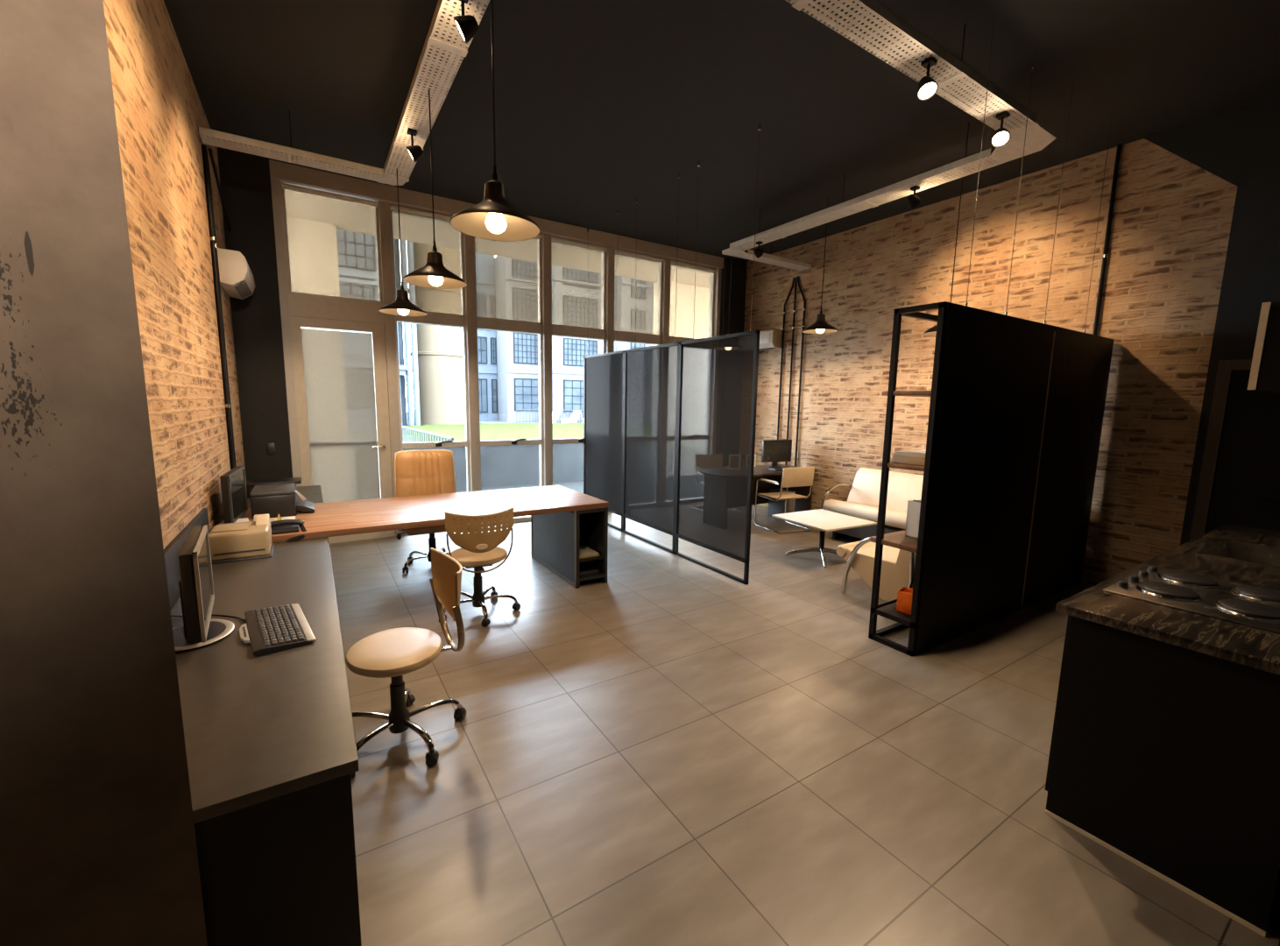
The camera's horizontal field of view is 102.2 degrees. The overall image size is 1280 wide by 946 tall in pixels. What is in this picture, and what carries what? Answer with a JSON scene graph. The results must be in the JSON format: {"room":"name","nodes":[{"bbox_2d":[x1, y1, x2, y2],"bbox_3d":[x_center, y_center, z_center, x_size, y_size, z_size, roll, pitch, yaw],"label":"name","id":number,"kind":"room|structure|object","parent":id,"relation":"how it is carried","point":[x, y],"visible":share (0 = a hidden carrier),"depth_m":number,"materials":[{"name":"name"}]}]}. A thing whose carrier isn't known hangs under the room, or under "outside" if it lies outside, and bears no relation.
{"room":"open-plan office","nodes":[
{"label":"open-plan office","id":0,"kind":"room"},
{"bbox_2d":[0,0,207,945],"bbox_3d":[-2.219,-0.418,0.216,2.932,4.060,0.080,-4,9,-32],"label":"wall","id":1,"kind":"structure","parent":0,"point":[98,847],"depth_m":0.98,"materials":[{"name":"paint"}]},
{"bbox_2d":[102,0,246,549],"bbox_3d":[-2.845,-0.818,3.095,0.200,4.060,5.620,-4,9,-32],"label":"wall","id":2,"kind":"structure","parent":0,"point":[159,112],"depth_m":2.90,"materials":[{"name":"brick"}]},
{"bbox_2d":[201,144,234,469],"bbox_3d":[-3.496,-1.164,4.306,0.042,2.920,0.058,-4,9,-32],"label":"conduit","id":3,"kind":"object","parent":2,"relation":"attached to","point":[212,238],"visible":0.87,"depth_m":4.27,"materials":[{"name":"black metal"}]},
{"bbox_2d":[206,148,236,466],"bbox_3d":[-3.539,-1.176,4.373,0.038,2.924,0.094,-4,9,-32],"label":"conduit","id":4,"kind":"object","parent":2,"relation":"attached to","point":[216,247],"visible":0.38,"depth_m":4.38,"materials":[{"name":"black metal"}]},
{"bbox_2d":[217,247,254,299],"bbox_3d":[-3.756,-1.833,4.816,0.214,0.299,0.800,-4,9,-32],"label":"air conditioner","id":5,"kind":"object","parent":2,"relation":"attached to","point":[236,278],"visible":0.86,"depth_m":4.51,"materials":[{"name":"white plastic"}]},
{"bbox_2d":[217,147,292,480],"bbox_3d":[-4.009,-1.159,5.471,0.405,4.060,0.320,-4,9,-32],"label":"wall pier","id":6,"kind":"object","parent":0,"point":[244,178],"visible":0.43,"depth_m":5.28,"materials":[{"name":"black paint"}]},
{"bbox_2d":[300,326,654,346],"bbox_3d":[-1.527,-1.840,8.788,10.000,4.600,2.730,-4,9,-32],"label":"wall","id":7,"kind":"structure","parent":0,"point":[300,327],"depth_m":7.92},
{"bbox_2d":[281,182,381,303],"bbox_3d":[-3.363,-2.489,5.690,0.895,1.128,0.064,-4,9,-32],"label":"window pane","id":8,"kind":"object","parent":7,"relation":"attached to","point":[333,250],"visible":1,"depth_m":5.69,"materials":[{"name":"white fabric"}]},
{"bbox_2d":[280,183,395,544],"bbox_3d":[-3.395,-1.125,5.890,0.915,3.900,0.185,-4,9,-32],"label":"door","id":9,"kind":"structure","parent":7,"relation":"in","point":[306,311],"depth_m":5.84,"materials":[{"name":"brown metal"}]},
{"bbox_2d":[300,328,380,502],"bbox_3d":[-3.433,-0.465,5.971,0.700,2.290,0.011,-4,9,-32],"label":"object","id":10,"kind":"object","parent":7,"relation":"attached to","point":[338,365],"visible":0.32,"depth_m":5.94,"materials":[{"name":"glass"}]},
{"bbox_2d":[389,209,470,534],"bbox_3d":[-2.580,-1.186,6.437,0.830,3.900,0.130,-4,9,-32],"label":"window","id":11,"kind":"structure","parent":7,"relation":"in","point":[428,319],"depth_m":6.45,"materials":[{"name":"brown metal"}]},
{"bbox_2d":[389,204,464,318],"bbox_3d":[-2.534,-2.517,6.217,0.810,1.188,0.064,-4,9,-32],"label":"roller blind","id":12,"kind":"object","parent":11,"relation":"attached to","point":[416,225],"visible":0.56,"depth_m":6.20,"materials":[{"name":"white fabric"}]},
{"bbox_2d":[473,237,544,523],"bbox_3d":[-1.751,-1.243,6.960,0.915,3.900,0.130,-4,9,-32],"label":"window","id":13,"kind":"structure","parent":7,"relation":"in","point":[480,324],"depth_m":7.01,"materials":[{"name":"brown metal"}]},
{"bbox_2d":[474,233,542,325],"bbox_3d":[-1.705,-2.574,6.741,0.895,1.188,0.064,-4,9,-32],"label":"window pane","id":14,"kind":"object","parent":13,"relation":"attached to","point":[508,273],"visible":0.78,"depth_m":6.76,"materials":[{"name":"white fabric"}]},
{"bbox_2d":[551,251,606,471],"bbox_3d":[-0.903,-1.302,7.495,0.875,3.900,0.130,-4,9,-32],"label":"window","id":15,"kind":"structure","parent":7,"relation":"in","point":[555,331],"depth_m":7.44,"materials":[{"name":"brown metal"}]},
{"bbox_2d":[551,236,607,332],"bbox_3d":[-0.856,-2.633,7.276,0.855,1.188,0.064,-4,9,-32],"label":"roller blind","id":16,"kind":"object","parent":15,"relation":"attached to","point":[577,268],"visible":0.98,"depth_m":7.28,"materials":[{"name":"beige fabric"}]},
{"bbox_2d":[614,261,663,345],"bbox_3d":[-0.065,-1.360,8.024,0.890,3.900,0.130,-4,9,-32],"label":"window","id":17,"kind":"structure","parent":7,"relation":"in","point":[618,336],"depth_m":7.95,"materials":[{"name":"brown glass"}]},
{"bbox_2d":[614,248,664,337],"bbox_3d":[-0.018,-2.691,7.805,0.870,1.188,0.064,-4,9,-32],"label":"roller blind","id":18,"kind":"object","parent":17,"relation":"attached to","point":[643,318],"visible":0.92,"depth_m":7.81,"materials":[{"name":"beige fabric"}]},
{"bbox_2d":[163,0,1279,261],"bbox_3d":[0.389,-2.783,2.297,9.830,0.150,10.100,-4,9,-32],"label":"ceiling","id":19,"kind":"structure","parent":0,"point":[601,105],"depth_m":3.96,"materials":[{"name":"black paint"}]},
{"bbox_2d":[198,0,1056,271],"bbox_3d":[0.455,-2.793,4.374,6.945,0.384,3.818,-4,9,-32],"label":"cable tray","id":20,"kind":"object","parent":19,"relation":"hanging from","point":[1037,137],"visible":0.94,"depth_m":3.52,"materials":[{"name":"metal"}]},
{"bbox_2d":[207,148,231,230],"bbox_3d":[-3.727,-2.488,4.593,0.024,0.363,1.044,-4,9,-32],"label":"conduit","id":21,"kind":"object","parent":20,"relation":"attached to","point":[210,152],"visible":1,"depth_m":4.50,"materials":[{"name":"black metal"}]},
{"bbox_2d":[198,126,388,183],"bbox_3d":[-2.888,-2.687,4.399,1.315,0.059,0.196,-4,9,-32],"label":"tray","id":22,"kind":"object","parent":20,"relation":"on","point":[363,171],"depth_m":4.33,"materials":[{"name":"metal"}]},
{"bbox_2d":[382,136,417,182],"bbox_3d":[-2.043,-2.676,4.422,0.211,0.059,0.730,-4,9,-32],"label":"tray","id":23,"kind":"object","parent":20,"relation":"on","point":[403,178],"depth_m":4.44,"materials":[{"name":"metal"}]},
{"bbox_2d":[378,168,427,316],"bbox_3d":[-2.129,-2.042,4.585,0.404,1.242,0.404,-4,9,-32],"label":"pendant lamp","id":24,"kind":"object","parent":20,"relation":"hanging from","point":[401,306],"visible":1,"depth_m":4.60,"materials":[{"name":"brown metal"}]},
{"bbox_2d":[405,127,423,162],"bbox_3d":[-1.705,-2.465,3.902,0.122,0.218,0.108,-4,9,-32],"label":"spotlight","id":25,"kind":"object","parent":20,"relation":"hanging from","point":[415,152],"visible":1,"depth_m":3.87,"materials":[{"name":"black metal"}]},
{"bbox_2d":[393,29,464,150],"bbox_3d":[-1.480,-2.548,3.544,0.211,0.059,1.430,-4,9,-32],"label":"tray","id":26,"kind":"object","parent":20,"relation":"on","point":[424,131],"depth_m":3.36,"materials":[{"name":"metal"}]},
{"bbox_2d":[403,89,466,289],"bbox_3d":[-1.381,-1.882,3.436,0.404,1.227,0.404,-4,9,-32],"label":"pendant lamp","id":27,"kind":"object","parent":20,"relation":"hanging from","point":[434,274],"visible":1,"depth_m":3.46,"materials":[{"name":"brown metal"}]},
{"bbox_2d":[427,0,489,56],"bbox_3d":[-0.757,-2.384,2.416,0.211,0.059,1.330,-4,9,-32],"label":"tray","id":28,"kind":"object","parent":20,"relation":"on","point":[437,42],"depth_m":2.78,"materials":[{"name":"metal"}]},
{"bbox_2d":[453,0,479,43],"bbox_3d":[-0.873,-2.272,2.583,0.122,0.218,0.112,-4,9,-32],"label":"spotlight","id":29,"kind":"object","parent":20,"relation":"hanging from","point":[467,25],"visible":1,"depth_m":2.56,"materials":[{"name":"black metal"}]},
{"bbox_2d":[449,0,540,241],"bbox_3d":[-0.659,-1.721,2.319,0.404,1.222,0.404,-4,9,-32],"label":"pendant lamp","id":30,"kind":"object","parent":20,"relation":"hanging from","point":[492,218],"visible":1,"depth_m":2.37,"materials":[{"name":"brown metal"}]},
{"bbox_2d":[728,229,783,252],"bbox_3d":[1.435,-2.893,6.441,0.241,0.059,0.730,-4,9,-32],"label":"tray","id":31,"kind":"object","parent":20,"relation":"on","point":[766,236],"depth_m":6.39,"materials":[{"name":"metal"}]},
{"bbox_2d":[737,249,811,271],"bbox_3d":[1.930,-3.003,7.311,1.300,0.059,0.216,-4,9,-32],"label":"tray","id":32,"kind":"object","parent":20,"relation":"on","point":[767,258],"depth_m":7.27,"materials":[{"name":"metal"}]},
{"bbox_2d":[785,0,813,11],"bbox_3d":[0.304,-2.335,2.185,1.345,0.059,0.211,-4,9,-32],"label":"tray","id":33,"kind":"object","parent":20,"relation":"on","point":[798,4],"depth_m":2.59,"materials":[{"name":"metal"}]},
{"bbox_2d":[768,195,875,238],"bbox_3d":[1.944,-2.777,5.647,0.241,0.059,1.230,-4,9,-32],"label":"tray","id":34,"kind":"object","parent":20,"relation":"on","point":[833,213],"depth_m":5.55,"materials":[{"name":"metal"}]},
{"bbox_2d":[800,0,967,90],"bbox_3d":[1.387,-2.410,2.869,1.280,0.059,0.211,-4,9,-32],"label":"tray","id":35,"kind":"object","parent":20,"relation":"on","point":[824,16],"depth_m":2.83,"materials":[{"name":"metal"}]},
{"bbox_2d":[906,185,920,209],"bbox_3d":[2.507,-2.524,4.732,0.121,0.187,0.110,-4,9,-32],"label":"spotlight","id":36,"kind":"object","parent":20,"relation":"hanging from","point":[913,201],"visible":1,"depth_m":4.71,"materials":[{"name":"black metal"}]},
{"bbox_2d":[917,56,938,100],"bbox_3d":[1.678,-2.302,3.012,0.109,0.193,0.113,-4,9,-32],"label":"spotlight","id":37,"kind":"object","parent":20,"relation":"hanging from","point":[928,87],"visible":1,"depth_m":3.00,"materials":[{"name":"black metal"}]},
{"bbox_2d":[858,148,1003,207],"bbox_3d":[2.574,-2.634,4.665,0.241,0.059,1.180,-4,9,-32],"label":"tray","id":38,"kind":"object","parent":20,"relation":"on","point":[885,194],"depth_m":4.56,"materials":[{"name":"metal"}]},
{"bbox_2d":[922,179,962,336],"bbox_3d":[2.833,-1.925,4.647,0.404,1.342,0.404,-4,9,-32],"label":"pendant lamp","id":39,"kind":"object","parent":20,"relation":"hanging from","point":[932,331],"visible":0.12,"depth_m":4.66,"materials":[{"name":"brown metal"}]},
{"bbox_2d":[935,63,1039,135],"bbox_3d":[2.337,-2.476,3.468,1.030,0.059,0.211,-4,9,-32],"label":"tray","id":40,"kind":"object","parent":20,"relation":"on","point":[970,74],"depth_m":3.41,"materials":[{"name":"metal"}]},
{"bbox_2d":[990,110,1010,147],"bbox_3d":[2.482,-2.357,3.543,0.117,0.200,0.111,-4,9,-32],"label":"spotlight","id":41,"kind":"object","parent":20,"relation":"attached to","point":[1001,136],"visible":1,"depth_m":3.53,"materials":[{"name":"black metal"}]},
{"bbox_2d":[802,195,838,333],"bbox_3d":[2.134,-2.405,5.984,0.404,1.532,0.404,-4,9,-32],"label":"pendant lamp","id":42,"kind":"object","parent":19,"relation":"hanging from","point":[820,326],"visible":1,"depth_m":6.02,"materials":[{"name":"brown metal"}]},
{"bbox_2d":[719,257,747,335],"bbox_3d":[1.480,-1.539,8.935,0.460,4.060,0.320,-4,9,-32],"label":"wall","id":43,"kind":"structure","parent":0,"point":[737,286],"depth_m":8.59,"materials":[{"name":"black paint"}]},
{"bbox_2d":[270,177,721,537],"bbox_3d":[-1.299,-1.274,7.239,6.070,3.900,0.200,-4,9,-32],"label":"window frame","id":44,"kind":"structure","parent":43,"relation":"attached to","point":[384,208],"depth_m":6.48,"materials":[{"name":"metal"}]},
{"bbox_2d":[268,159,723,268],"bbox_3d":[-1.256,-3.283,6.950,6.070,0.160,0.240,-4,9,-32],"label":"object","id":45,"kind":"structure","parent":43,"relation":"attached to","point":[287,173],"depth_m":6.10,"materials":[{"name":"black metal"}]},
{"bbox_2d":[669,272,714,343],"bbox_3d":[0.803,-1.420,8.572,0.945,3.900,0.130,-4,9,-32],"label":"window","id":46,"kind":"structure","parent":43,"relation":"in","point":[671,340],"depth_m":8.56,"materials":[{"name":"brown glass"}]},
{"bbox_2d":[669,260,716,339],"bbox_3d":[0.849,-2.751,8.352,0.925,1.188,0.064,-4,9,-32],"label":"roller blind","id":47,"kind":"object","parent":46,"relation":"attached to","point":[682,283],"visible":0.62,"depth_m":8.35,"materials":[{"name":"beige fabric"}]},
{"bbox_2d":[328,504,1279,945],"bbox_3d":[0.343,1.369,2.825,9.830,0.100,10.020,-4,9,-32],"label":"floor","id":48,"kind":"structure","parent":0,"point":[672,750],"depth_m":2.38,"materials":[{"name":"tile"}]},
{"bbox_2d":[163,485,361,945],"bbox_3d":[-2.432,0.696,3.419,0.655,0.985,5.210,-4,9,-32],"label":"desk","id":49,"kind":"object","parent":48,"relation":"on","point":[270,739],"visible":0.47,"depth_m":1.42,"materials":[{"name":"grey laminate"}]},
{"bbox_2d":[172,524,234,652],"bbox_3d":[-1.787,0.460,2.047,0.257,0.403,0.520,-5,10,-36],"label":"computer monitor","id":50,"kind":"object","parent":49,"relation":"on","point":[197,630],"visible":0.83,"depth_m":1.97,"materials":[{"name":"black plastic"}]},
{"bbox_2d":[208,514,275,564],"bbox_3d":[-2.437,0.394,3.154,0.310,0.214,0.314,-4,9,-32],"label":"printer","id":51,"kind":"object","parent":49,"relation":"on","point":[247,540],"visible":0.91,"depth_m":3.06,"materials":[{"name":"beige plastic"}]},
{"bbox_2d":[170,485,359,823],"bbox_3d":[-2.429,0.488,3.391,0.655,0.035,5.210,-4,9,-32],"label":"countertop","id":52,"kind":"structure","parent":49,"relation":"on","point":[257,730],"depth_m":1.68,"materials":[{"name":"grey laminate"}]},
{"bbox_2d":[246,477,301,498],"bbox_3d":[-3.646,0.142,5.151,0.455,0.140,0.300,-4,9,-32],"label":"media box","id":53,"kind":"object","parent":49,"relation":"on","point":[250,484],"visible":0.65,"depth_m":5.07,"materials":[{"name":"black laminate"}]},
{"bbox_2d":[239,603,316,657],"bbox_3d":[-1.516,0.637,2.141,0.229,0.034,0.464,-6,10,-40],"label":"keyboard","id":54,"kind":"object","parent":49,"relation":"on","point":[270,630],"visible":1,"depth_m":2.09,"materials":[{"name":"black plastic"}]},
{"bbox_2d":[270,519,306,542],"bbox_3d":[-2.416,0.380,3.531,0.238,0.132,0.283,-4,9,-32],"label":"telephone","id":55,"kind":"object","parent":49,"relation":"on","point":[284,526],"visible":0.94,"depth_m":3.50,"materials":[{"name":"black plastic"}]},
{"bbox_2d":[345,547,466,777],"bbox_3d":[-1.169,0.885,2.542,0.600,0.887,0.629,-4,9,-34],"label":"chair","id":56,"kind":"object","parent":48,"relation":"on","point":[395,653],"visible":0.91,"depth_m":2.52,"materials":[{"name":"beige plastic"}]},
{"bbox_2d":[240,485,608,588],"bbox_3d":[-1.805,0.665,4.529,2.860,0.770,1.140,-4,9,-32],"label":"wooden desk","id":57,"kind":"object","parent":48,"relation":"on","point":[563,519],"visible":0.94,"depth_m":4.67,"materials":[{"name":"brown wood"}]},
{"bbox_2d":[219,466,247,523],"bbox_3d":[-2.960,0.172,3.743,0.162,0.380,0.600,-3,9,-29],"label":"computer monitor","id":58,"kind":"object","parent":57,"relation":"on","point":[233,484],"visible":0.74,"depth_m":3.63,"materials":[{"name":"black plastic"}]},
{"bbox_2d":[249,482,314,518],"bbox_3d":[-2.852,0.211,4.138,0.400,0.200,0.440,-4,9,-32],"label":"printer","id":59,"kind":"object","parent":57,"relation":"on","point":[273,500],"visible":1,"depth_m":3.96,"materials":[{"name":"black plastic"}]},
{"bbox_2d":[296,499,314,512],"bbox_3d":[-2.727,0.266,4.209,0.120,0.071,0.310,-4,9,-32],"label":"tray","id":60,"kind":"object","parent":59,"relation":"on","point":[301,505],"depth_m":4.11,"materials":[{"name":"black plastic"}]},
{"bbox_2d":[579,561,598,575],"bbox_3d":[-0.558,0.915,4.946,0.220,0.030,0.280,-4,9,-32],"label":"magazine","id":61,"kind":"object","parent":57,"relation":"on","point":[585,568],"visible":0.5,"depth_m":4.89,"materials":[{"name":"black paper"}]},
{"bbox_2d":[579,545,599,558],"bbox_3d":[-0.556,0.752,4.924,0.220,0.028,0.300,-4,9,-32],"label":"folder","id":62,"kind":"object","parent":57,"relation":"on","point":[584,552],"visible":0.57,"depth_m":4.86,"materials":[{"name":"white paper"}]},
{"bbox_2d":[579,544,603,562],"bbox_3d":[-0.590,0.767,4.979,0.260,0.015,0.535,-4,9,-32],"label":"shelf","id":63,"kind":"object","parent":57,"relation":"attached to","point":[601,555],"depth_m":4.80,"materials":[{"name":"black laminate"}]},
{"bbox_2d":[393,449,462,572],"bbox_3d":[-2.092,0.371,5.176,0.700,1.169,0.609,-4,9,-32],"label":"chair","id":64,"kind":"object","parent":48,"relation":"on","point":[423,471],"visible":0.66,"depth_m":5.25,"materials":[{"name":"orange leather"}]},
{"bbox_2d":[438,507,520,627],"bbox_3d":[-1.271,0.678,4.064,0.623,0.885,0.604,-3,8,-24],"label":"chair","id":65,"kind":"object","parent":48,"relation":"on","point":[479,549],"visible":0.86,"depth_m":3.86,"materials":[{"name":"beige plastic"}]},
{"bbox_2d":[583,209,624,531],"bbox_3d":[-0.495,-1.309,6.999,0.032,4.060,1.145,-4,9,-32],"label":"partition panel","id":66,"kind":"object","parent":48,"relation":"on","point":[603,373],"visible":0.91,"depth_m":7.04,"materials":[{"name":"grey glass"}]},
{"bbox_2d":[622,172,680,553],"bbox_3d":[0.121,-1.169,6.038,0.032,4.060,1.145,-4,9,-32],"label":"partition panel","id":67,"kind":"object","parent":48,"relation":"on","point":[651,373],"visible":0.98,"depth_m":6.09,"materials":[{"name":"grey glass"}]},
{"bbox_2d":[673,122,761,585],"bbox_3d":[0.737,-1.029,5.077,0.032,4.060,1.145,-4,9,-32],"label":"partition panel","id":68,"kind":"object","parent":48,"relation":"on","point":[717,382],"visible":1,"depth_m":5.10,"materials":[{"name":"black glass"}]},
{"bbox_2d":[767,487,795,520],"bbox_3d":[2.123,0.469,7.751,0.190,0.420,0.356,-4,9,-32],"label":"computer","id":69,"kind":"object","parent":48,"relation":"on","point":[774,507],"visible":0.44,"depth_m":7.67,"materials":[{"name":"grey plastic"}]},
{"bbox_2d":[754,466,814,534],"bbox_3d":[1.978,0.326,7.092,0.576,0.874,0.559,-3,8,-24],"label":"chair","id":70,"kind":"object","parent":48,"relation":"on","point":[802,476],"visible":0.99,"depth_m":6.88,"materials":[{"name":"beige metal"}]},
{"bbox_2d":[751,464,817,512],"bbox_3d":[1.678,0.322,7.550,1.740,0.750,0.780,-4,9,-32],"label":"executive desk","id":71,"kind":"object","parent":48,"relation":"on","point":[760,471],"visible":0.3,"depth_m":7.78,"materials":[{"name":"brown wood"}]},
{"bbox_2d":[761,439,792,467],"bbox_3d":[2.052,-0.294,7.806,0.500,0.415,0.162,-2,8,-20],"label":"computer monitor","id":72,"kind":"object","parent":71,"relation":"on","point":[774,451],"visible":0.98,"depth_m":7.76,"materials":[{"name":"black plastic"}]},
{"bbox_2d":[771,509,876,567],"bbox_3d":[2.022,0.724,5.734,0.780,0.448,0.780,-3,9,-28],"label":"coffee table","id":73,"kind":"object","parent":48,"relation":"on","point":[823,520],"visible":0.84,"depth_m":5.69,"materials":[{"name":"white laminate"}]},
{"bbox_2d":[820,467,923,539],"bbox_3d":[3.199,0.503,5.972,0.882,0.871,2.126,-4,9,-32],"label":"sofa","id":74,"kind":"object","parent":48,"relation":"on","point":[862,502],"visible":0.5,"depth_m":6.34,"materials":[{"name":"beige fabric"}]},
{"bbox_2d":[836,536,916,601],"bbox_3d":[2.310,0.775,4.627,0.820,0.664,0.772,-4,9,-32],"label":"armchair","id":75,"kind":"object","parent":48,"relation":"on","point":[898,565],"visible":0.41,"depth_m":4.44,"materials":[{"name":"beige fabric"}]},
{"bbox_2d":[868,14,1113,657],"bbox_3d":[3.022,-0.869,4.173,2.930,4.060,0.383,-4,9,-32],"label":"shelf unit","id":76,"kind":"object","parent":48,"relation":"on","point":[1017,405],"visible":1,"depth_m":3.81,"materials":[{"name":"black metal"}]},
{"bbox_2d":[896,586,912,615],"bbox_3d":[1.921,0.913,3.692,0.120,0.150,0.120,8,11,43],"label":"vase","id":77,"kind":"object","parent":76,"relation":"on","point":[904,595],"visible":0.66,"depth_m":3.66,"materials":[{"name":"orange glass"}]},
{"bbox_2d":[891,450,926,466],"bbox_3d":[2.026,-0.114,3.628,0.420,0.085,0.280,-4,9,-32],"label":"box","id":78,"kind":"object","parent":76,"relation":"on","point":[916,457],"visible":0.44,"depth_m":3.54,"materials":[{"name":"white paper"}]},
{"bbox_2d":[905,499,920,538],"bbox_3d":[2.044,0.337,3.694,0.108,0.264,0.220,-4,9,-32],"label":"file holder","id":79,"kind":"object","parent":76,"relation":"on","point":[913,512],"visible":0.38,"depth_m":3.72,"materials":[{"name":"white plastic"}]},
{"bbox_2d":[1044,523,1279,937],"bbox_3d":[3.018,0.928,2.603,2.840,0.920,0.671,-4,9,-32],"label":"kitchen counter","id":80,"kind":"object","parent":48,"relation":"on","point":[1164,752],"depth_m":1.85,"materials":[{"name":"black wood"}]},
{"bbox_2d":[1055,523,1279,675],"bbox_3d":[3.029,0.490,2.537,2.840,0.035,0.655,-4,9,-32],"label":"countertop","id":81,"kind":"structure","parent":80,"relation":"on","point":[1257,648],"depth_m":1.99,"materials":[{"name":"stone"}]},
{"bbox_2d":[1103,565,1279,633],"bbox_3d":[2.384,0.498,2.152,0.660,0.032,0.520,-4,9,-32],"label":"cooktop","id":82,"kind":"object","parent":80,"relation":"in","point":[1258,607],"visible":1,"depth_m":2.11,"materials":[{"name":"metal"}]},
{"bbox_2d":[1195,538,1279,567],"bbox_3d":[3.388,0.524,2.817,0.610,0.174,0.400,-4,9,-32],"label":"sink","id":83,"kind":"object","parent":80,"relation":"in","point":[1244,551],"visible":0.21,"depth_m":3.01,"materials":[{"name":"metal"}]},
{"bbox_2d":[743,95,1279,585],"bbox_3d":[4.351,-0.967,5.054,0.215,4.060,10.020,-4,9,-32],"label":"wall","id":84,"kind":"structure","parent":0,"point":[1171,219],"depth_m":4.90,"materials":[{"name":"brick"}]},
{"bbox_2d":[759,328,781,350],"bbox_3d":[1.929,-2.150,8.404,0.196,0.292,0.780,-4,9,-32],"label":"air conditioner","id":85,"kind":"object","parent":84,"relation":"attached to","point":[770,339],"visible":0.43,"depth_m":8.11,"materials":[{"name":"beige plastic"}]},
{"bbox_2d":[777,277,794,439],"bbox_3d":[2.264,-1.433,8.092,0.038,3.102,0.194,-4,9,-32],"label":"conduit","id":86,"kind":"object","parent":84,"relation":"attached to","point":[793,282],"visible":0.93,"depth_m":8.09,"materials":[{"name":"black metal"}]},
{"bbox_2d":[784,276,797,465],"bbox_3d":[2.330,-1.417,7.989,0.038,3.100,0.040,-4,9,-32],"label":"conduit","id":87,"kind":"object","parent":84,"relation":"attached to","point":[795,280],"visible":0.9,"depth_m":7.93,"materials":[{"name":"black metal"}]},
{"bbox_2d":[794,275,806,466],"bbox_3d":[2.393,-1.404,7.890,0.038,3.102,0.184,-4,9,-32],"label":"conduit","id":88,"kind":"object","parent":84,"relation":"attached to","point":[798,279],"visible":0.93,"depth_m":7.80,"materials":[{"name":"black metal"}]},
{"bbox_2d":[1092,143,1121,335],"bbox_3d":[4.293,-1.001,4.923,0.042,3.960,0.044,-4,9,-32],"label":"conduit","id":89,"kind":"object","parent":84,"relation":"attached to","point":[1105,255],"visible":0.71,"depth_m":4.76,"materials":[{"name":"black metal"}]},
{"bbox_2d":[1189,359,1279,540],"bbox_3d":[4.850,0.157,4.114,0.075,2.100,0.560,-4,9,-32],"label":"door","id":90,"kind":"structure","parent":84,"relation":"in","point":[1239,484],"depth_m":4.15,"materials":[{"name":"black wood"}]},
{"bbox_3d":[3.716,-0.604,2.295,3.870,4.060,0.200,-4,9,-32],"label":"wall","id":91,"kind":"structure","parent":0,"visible":0},
{"bbox_2d":[1247,301,1279,393],"bbox_3d":[3.729,-0.572,2.656,2.606,0.350,0.383,-4,9,-32],"label":"upper cabinet","id":92,"kind":"object","parent":91,"relation":"attached to","point":[1264,375],"visible":1,"depth_m":2.10,"materials":[{"name":"black metal"}]},
{"label":"outside","id":93,"kind":"structure","parent":0,"visible":0},
{"bbox_2d":[406,411,583,493],"bbox_3d":[0.796,-4.845,48.885,66.000,0.170,67.980,-4,9,-32],"label":"terrace","id":94,"kind":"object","parent":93,"point":[576,485],"depth_m":10.25,"materials":[{"name":"grey concrete"}]},
{"bbox_2d":[396,322,420,425],"bbox_3d":[-14.477,-10.219,30.219,1.950,15.000,4.500,-4,9,-32],"label":"portico","id":95,"kind":"object","parent":94,"relation":"on","point":[406,370],"visible":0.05,"depth_m":29.67,"materials":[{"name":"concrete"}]},
{"bbox_2d":[402,425,453,442],"bbox_3d":[-5.488,-0.605,12.610,0.060,0.960,6.904,-4,9,-34],"label":"stair railing","id":96,"kind":"object","parent":94,"relation":"on","point":[406,439],"visible":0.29,"depth_m":12.08,"materials":[{"name":"white metal"}]},
{"bbox_2d":[410,324,465,425],"bbox_3d":[-12.866,-9.293,32.883,3.393,12.500,3.393,-1,8,-14],"label":"round tower","id":97,"kind":"structure","parent":94,"relation":"on","point":[440,348],"depth_m":31.95,"materials":[{"name":"beige concrete"}]},
{"bbox_2d":[477,329,497,421],"bbox_3d":[-15.478,-11.295,44.009,4.080,13.400,8.120,-4,9,-32],"label":"building","id":98,"kind":"structure","parent":94,"relation":"on","point":[486,339],"depth_m":41.76,"materials":[{"name":"concrete"}]},
{"bbox_2d":[402,423,583,442],"bbox_3d":[-2.377,-2.320,28.477,21.400,0.200,16.700,-4,9,-32],"label":"lawn","id":99,"kind":"structure","parent":94,"relation":"on","point":[488,431],"depth_m":25.12,"materials":[{"name":"green plant"}]},
{"bbox_2d":[403,443,583,489],"bbox_3d":[-2.467,-0.159,10.273,5.600,0.840,0.150,-4,9,-32],"label":"window pane","id":100,"kind":"object","parent":94,"relation":"on","point":[511,465],"visible":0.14,"depth_m":10.20,"materials":[{"name":"clear glass"}]},
{"bbox_2d":[495,331,538,422],"bbox_3d":[-11.158,-10.950,43.837,2.950,12.900,8.120,-4,9,-32],"label":"building","id":101,"kind":"structure","parent":94,"relation":"on","point":[517,353],"depth_m":40.85,"materials":[{"name":"concrete"}]},
{"bbox_2d":[551,335,601,423],"bbox_3d":[-6.731,-10.939,44.284,4.900,12.900,8.120,-4,9,-32],"label":"building","id":102,"kind":"structure","parent":94,"relation":"on","point":[568,353],"depth_m":40.75,"materials":[{"name":"concrete"}]},
{"bbox_2d":[613,341,652,352],"bbox_3d":[-2.072,-10.944,44.877,3.600,12.900,8.120,-4,9,-32],"label":"building","id":103,"kind":"structure","parent":94,"relation":"on","point":[618,346],"depth_m":41.11,"materials":[{"name":"metal"}]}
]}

